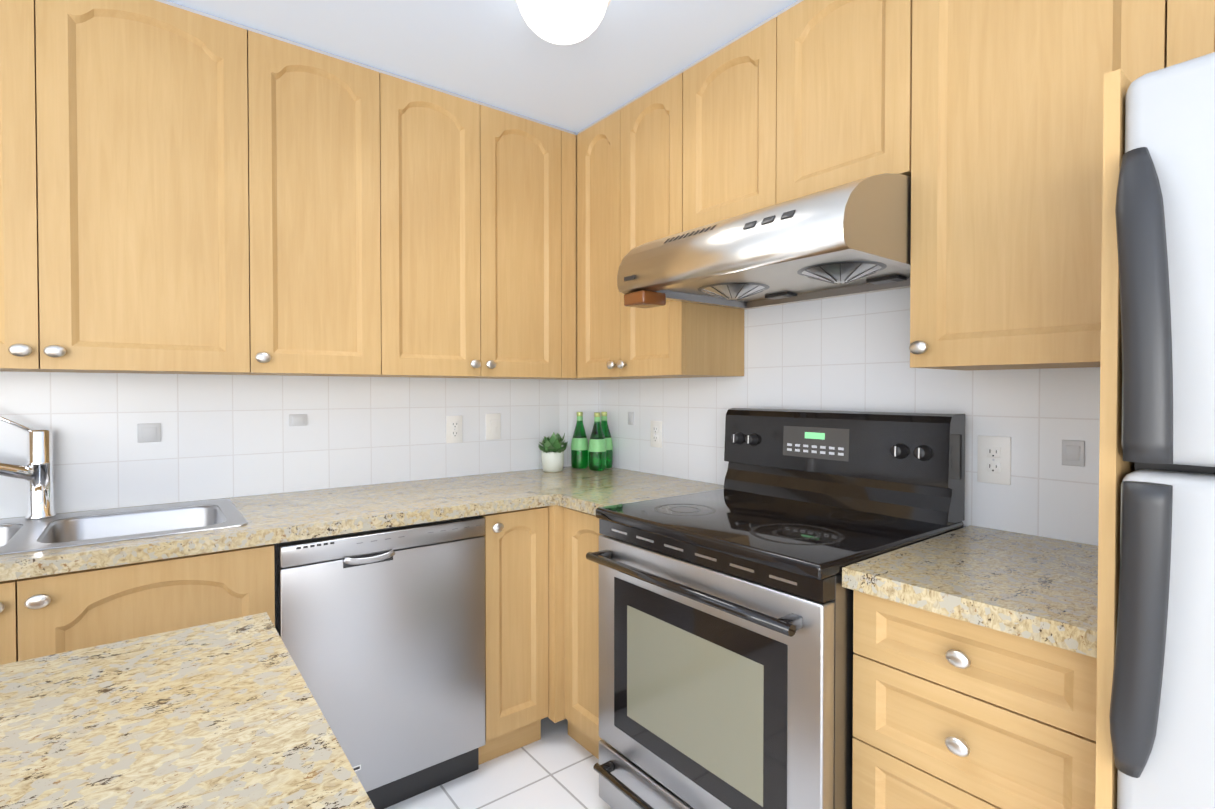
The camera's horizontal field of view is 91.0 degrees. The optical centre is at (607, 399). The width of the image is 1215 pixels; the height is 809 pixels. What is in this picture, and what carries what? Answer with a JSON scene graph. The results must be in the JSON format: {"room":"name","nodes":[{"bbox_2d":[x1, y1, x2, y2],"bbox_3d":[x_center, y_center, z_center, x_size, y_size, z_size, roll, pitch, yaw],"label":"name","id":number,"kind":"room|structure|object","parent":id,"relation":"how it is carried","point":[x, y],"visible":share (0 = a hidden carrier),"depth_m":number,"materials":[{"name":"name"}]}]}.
{"room":"kitchen","nodes":[
{"label":"kitchen","id":0,"kind":"room"},
{"bbox_2d":[0,371,559,518],"bbox_3d":[-1.802,0.066,1.714,4.500,2.368,0.100,-1,1,-38],"label":"wall","id":1,"kind":"structure","parent":0,"point":[226,436],"depth_m":2.08,"materials":[{"name":"tile"}]},
{"bbox_2d":[0,0,255,374],"bbox_3d":[-1.541,-0.597,1.634,0.926,1.034,0.327,-1,1,-38],"label":"upper cabinet","id":2,"kind":"object","parent":1,"relation":"attached to","point":[185,190],"depth_m":1.62,"materials":[{"name":"brown wood"}]},
{"bbox_2d":[137,423,160,442],"bbox_3d":[-1.465,0.105,1.907,0.060,0.060,0.008,-1,1,-38],"label":"accent tile","id":3,"kind":"object","parent":1,"relation":"attached to","point":[148,432],"visible":1,"depth_m":1.91,"materials":[{"name":"grey tile"}]},
{"bbox_2d":[289,414,306,425],"bbox_3d":[-1.125,0.074,2.171,0.060,0.042,0.008,-1,1,-38],"label":"accent tile","id":4,"kind":"object","parent":1,"relation":"attached to","point":[297,419],"visible":1,"depth_m":2.17,"materials":[{"name":"grey tile"}]},
{"bbox_2d":[252,28,387,376],"bbox_3d":[-1.023,-0.603,2.036,0.386,1.034,0.327,-1,1,-38],"label":"upper cabinet","id":5,"kind":"object","parent":1,"relation":"attached to","point":[322,125],"depth_m":1.92,"materials":[{"name":"brown wood"}]},
{"bbox_2d":[446,415,462,442],"bbox_3d":[-0.650,0.126,2.538,0.072,0.116,0.009,-1,1,-38],"label":"electrical outlet","id":6,"kind":"object","parent":1,"relation":"attached to","point":[454,429],"visible":1,"depth_m":2.53,"materials":[{"name":"white plastic"}]},
{"bbox_2d":[384,71,579,379],"bbox_3d":[-0.552,-0.608,2.401,0.806,1.034,0.327,-1,1,-38],"label":"upper cabinet","id":7,"kind":"object","parent":1,"relation":"attached to","point":[482,197],"depth_m":2.24,"materials":[{"name":"brown wood"}]},
{"bbox_2d":[486,413,500,439],"bbox_3d":[-0.507,0.119,2.650,0.072,0.116,0.009,-1,1,-38],"label":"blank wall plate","id":8,"kind":"object","parent":1,"relation":"attached to","point":[493,426],"visible":1,"depth_m":2.65,"materials":[{"name":"white plastic"}]},
{"bbox_2d":[580,378,612,379],"bbox_3d":[-0.133,-0.612,2.725,0.403,1.034,0.327,-1,1,-38],"label":"upper cabinet","id":9,"kind":"object","parent":1,"relation":"attached to","point":[580,378],"depth_m":2.85,"materials":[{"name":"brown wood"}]},
{"bbox_2d":[167,0,797,134],"bbox_3d":[-0.301,-1.116,-0.238,4.500,0.050,5.000,-1,1,-38],"label":"ceiling","id":10,"kind":"structure","parent":0,"point":[501,54],"depth_m":1.87,"materials":[{"name":"white paint"}]},
{"bbox_2d":[515,0,610,44],"bbox_3d":[-0.123,-1.050,1.622,0.276,0.130,0.276,-1,1,-38],"label":"ceiling light","id":11,"kind":"object","parent":10,"relation":"attached to","point":[563,22],"visible":1,"depth_m":1.58,"materials":[{"name":"white glass"}]},
{"bbox_2d":[385,717,612,808],"bbox_3d":[-0.301,1.302,-0.205,4.500,0.050,5.000,-1,1,-38],"label":"floor","id":12,"kind":"structure","parent":0,"point":[552,767],"depth_m":1.94,"materials":[{"name":"tile"}]},
{"bbox_2d":[0,544,274,664],"bbox_3d":[-1.465,0.818,1.540,0.987,0.868,0.596,-1,1,-38],"label":"base cabinet","id":13,"kind":"object","parent":12,"relation":"on","point":[45,615],"depth_m":1.42,"materials":[{"name":"brown wood"}]},
{"bbox_2d":[0,466,663,580],"bbox_3d":[-1.069,0.358,1.830,2.997,0.040,0.617,-1,1,-38],"label":"countertop","id":14,"kind":"structure","parent":13,"relation":"on","point":[274,518],"depth_m":1.84,"materials":[{"name":"stone"}]},
{"bbox_2d":[0,416,55,519],"bbox_3d":[-1.669,0.181,1.597,0.064,0.311,0.290,0,1,30],"label":"faucet","id":15,"kind":"object","parent":14,"relation":"on","point":[35,472],"visible":1,"depth_m":1.67,"materials":[{"name":"silver metal"}]},
{"bbox_2d":[0,499,247,554],"bbox_3d":[-1.489,0.420,1.535,0.924,0.165,0.499,-1,1,-38],"label":"sink","id":16,"kind":"object","parent":14,"relation":"in","point":[20,534],"visible":0.44,"depth_m":1.73,"materials":[{"name":"silver metal"}]},
{"bbox_2d":[538,432,567,471],"bbox_3d":[-0.238,0.236,2.728,0.147,0.178,0.156,-1,1,-38],"label":"plant","id":17,"kind":"object","parent":14,"relation":"on","point":[552,450],"visible":1,"depth_m":2.69,"materials":[{"name":"green plant"}]},
{"bbox_2d":[571,412,587,468],"bbox_3d":[-0.131,0.190,2.825,0.083,0.266,0.083,-1,1,-38],"label":"bottle","id":18,"kind":"object","parent":14,"relation":"on","point":[579,451],"visible":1,"depth_m":2.80,"materials":[{"name":"green glass"}]},
{"bbox_2d":[589,412,605,470],"bbox_3d":[-0.047,0.191,2.751,0.083,0.266,0.083,-1,1,-38],"label":"bottle","id":19,"kind":"object","parent":14,"relation":"on","point":[597,451],"visible":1,"depth_m":2.72,"materials":[{"name":"green glass"}]},
{"bbox_2d":[601,412,612,467],"bbox_3d":[-0.016,0.190,2.836,0.083,0.266,0.083,-1,1,-38],"label":"bottle","id":20,"kind":"object","parent":14,"relation":"on","point":[609,444],"visible":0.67,"depth_m":2.81,"materials":[{"name":"green glass"}]},
{"bbox_2d":[274,515,484,808],"bbox_3d":[-0.813,0.813,2.007,0.607,0.866,0.605,-1,1,-38],"label":"dishwasher","id":21,"kind":"object","parent":12,"relation":"on","point":[381,632],"visible":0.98,"depth_m":1.79,"materials":[{"name":"grey metal"}]},
{"bbox_2d":[478,505,565,764],"bbox_3d":[-0.456,0.807,2.299,0.307,0.868,0.634,-1,1,-38],"label":"base cabinet","id":22,"kind":"object","parent":12,"relation":"on","point":[524,548],"depth_m":2.09,"materials":[{"name":"brown wood"}]},
{"bbox_2d":[564,508,601,758],"bbox_3d":[0.163,0.809,2.206,0.596,0.868,0.388,-1,1,-38],"label":"base cabinet","id":23,"kind":"object","parent":12,"relation":"on","point":[581,529],"depth_m":2.06,"materials":[{"name":"brown wood"}]},
{"bbox_2d":[556,476,724,515],"bbox_3d":[0.173,0.354,2.171,0.617,0.040,0.329,-1,1,-38],"label":"countertop","id":24,"kind":"structure","parent":23,"relation":"on","point":[586,499],"depth_m":2.17,"materials":[{"name":"stone"}]},
{"bbox_2d":[586,408,964,808],"bbox_3d":[0.440,0.643,1.688,0.739,1.214,0.759,-1,1,-38],"label":"stove","id":25,"kind":"object","parent":12,"relation":"on","point":[726,652],"visible":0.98,"depth_m":1.54,"materials":[{"name":"silver metal"}]},
{"bbox_2d":[852,590,1096,808],"bbox_3d":[0.885,0.822,1.276,0.596,0.868,0.430,-1,1,-38],"label":"base cabinet","id":26,"kind":"object","parent":12,"relation":"on","point":[950,713],"depth_m":1.09,"materials":[{"name":"brown wood"}]},
{"bbox_2d":[842,525,1097,657],"bbox_3d":[0.869,0.366,1.257,0.637,0.040,0.434,-1,1,-38],"label":"countertop","id":27,"kind":"structure","parent":26,"relation":"on","point":[1044,590],"depth_m":1.15,"materials":[{"name":"stone"}]},
{"bbox_2d":[1109,52,1214,808],"bbox_3d":[1.171,0.414,0.709,0.778,1.700,0.756,-1,1,-38],"label":"fridge","id":28,"kind":"object","parent":12,"relation":"on","point":[1162,718],"visible":1,"depth_m":0.75,"materials":[{"name":"white metal"}]},
{"bbox_3d":[-1.018,0.837,0.175,1.640,0.869,0.650,-1,1,-38],"label":"base cabinet","id":29,"kind":"object","parent":12,"relation":"on","visible":0},
{"bbox_2d":[0,612,374,808],"bbox_3d":[-1.002,0.381,0.181,1.680,0.040,0.730,-1,1,-38],"label":"countertop","id":30,"kind":"structure","parent":29,"relation":"on","point":[226,714],"depth_m":0.64,"materials":[{"name":"stone"}]},
{"bbox_2d":[559,380,599,466],"bbox_3d":[-0.134,0.113,2.908,0.200,0.420,0.060,-1,1,-38],"label":"wall","id":31,"kind":"structure","parent":0,"point":[576,396],"depth_m":2.90,"materials":[{"name":"tile"}]},
{"bbox_2d":[600,287,1099,545],"bbox_3d":[1.468,0.075,1.087,0.100,2.368,4.900,-1,1,-38],"label":"wall","id":32,"kind":"structure","parent":0,"point":[850,353],"depth_m":1.83,"materials":[{"name":"tile"}]},
{"bbox_2d":[628,412,633,424],"bbox_3d":[0.107,0.086,2.753,0.008,0.060,0.040,-1,1,-38],"label":"accent tile","id":33,"kind":"object","parent":32,"relation":"attached to","point":[630,418],"visible":1,"depth_m":2.75,"materials":[{"name":"grey tile"}]},
{"bbox_2d":[651,421,661,447],"bbox_3d":[0.213,0.150,2.617,0.009,0.116,0.072,-1,1,-38],"label":"electrical outlet","id":34,"kind":"object","parent":32,"relation":"attached to","point":[656,433],"visible":1,"depth_m":2.61,"materials":[{"name":"white plastic"}]},
{"bbox_2d":[577,71,743,378],"bbox_3d":[0.191,-0.607,2.370,0.327,1.034,0.622,-1,1,-38],"label":"upper cabinet","id":35,"kind":"object","parent":32,"relation":"attached to","point":[629,159],"depth_m":2.23,"materials":[{"name":"brown wood"}]},
{"bbox_2d":[681,18,768,231],"bbox_3d":[0.499,-0.836,1.970,0.327,0.565,0.378,-1,1,-38],"label":"upper cabinet","id":36,"kind":"object","parent":32,"relation":"attached to","point":[725,92],"depth_m":1.88,"materials":[{"name":"brown wood"}]},
{"bbox_2d":[617,173,910,309],"bbox_3d":[0.502,-0.415,1.736,0.611,0.254,0.757,-1,1,-38],"label":"range hood","id":37,"kind":"object","parent":32,"relation":"attached to","point":[851,238],"visible":0.98,"depth_m":1.51,"materials":[{"name":"silver metal"}]},
{"bbox_2d":[769,0,912,205],"bbox_3d":[0.732,-0.831,1.670,0.327,0.565,0.382,-1,1,-38],"label":"upper cabinet","id":38,"kind":"object","parent":32,"relation":"attached to","point":[841,71],"depth_m":1.58,"materials":[{"name":"brown wood"}]},
{"bbox_2d":[977,435,1010,484],"bbox_3d":[1.020,0.159,1.576,0.009,0.125,0.078,-1,1,-38],"label":"electrical outlet","id":39,"kind":"object","parent":32,"relation":"attached to","point":[994,460],"visible":1,"depth_m":1.57,"materials":[{"name":"white plastic"}]},
{"bbox_2d":[909,0,1214,371],"bbox_3d":[1.007,-0.592,1.319,0.327,1.034,0.511,-1,1,-38],"label":"upper cabinet","id":40,"kind":"object","parent":32,"relation":"attached to","point":[993,130],"depth_m":1.25,"materials":[{"name":"brown wood"}]},
{"bbox_2d":[1062,440,1084,466],"bbox_3d":[1.125,0.129,1.442,0.008,0.062,0.045,-1,1,-38],"label":"accent tile","id":41,"kind":"object","parent":32,"relation":"attached to","point":[1073,452],"visible":1,"depth_m":1.44,"materials":[{"name":"grey tile"}]}
]}

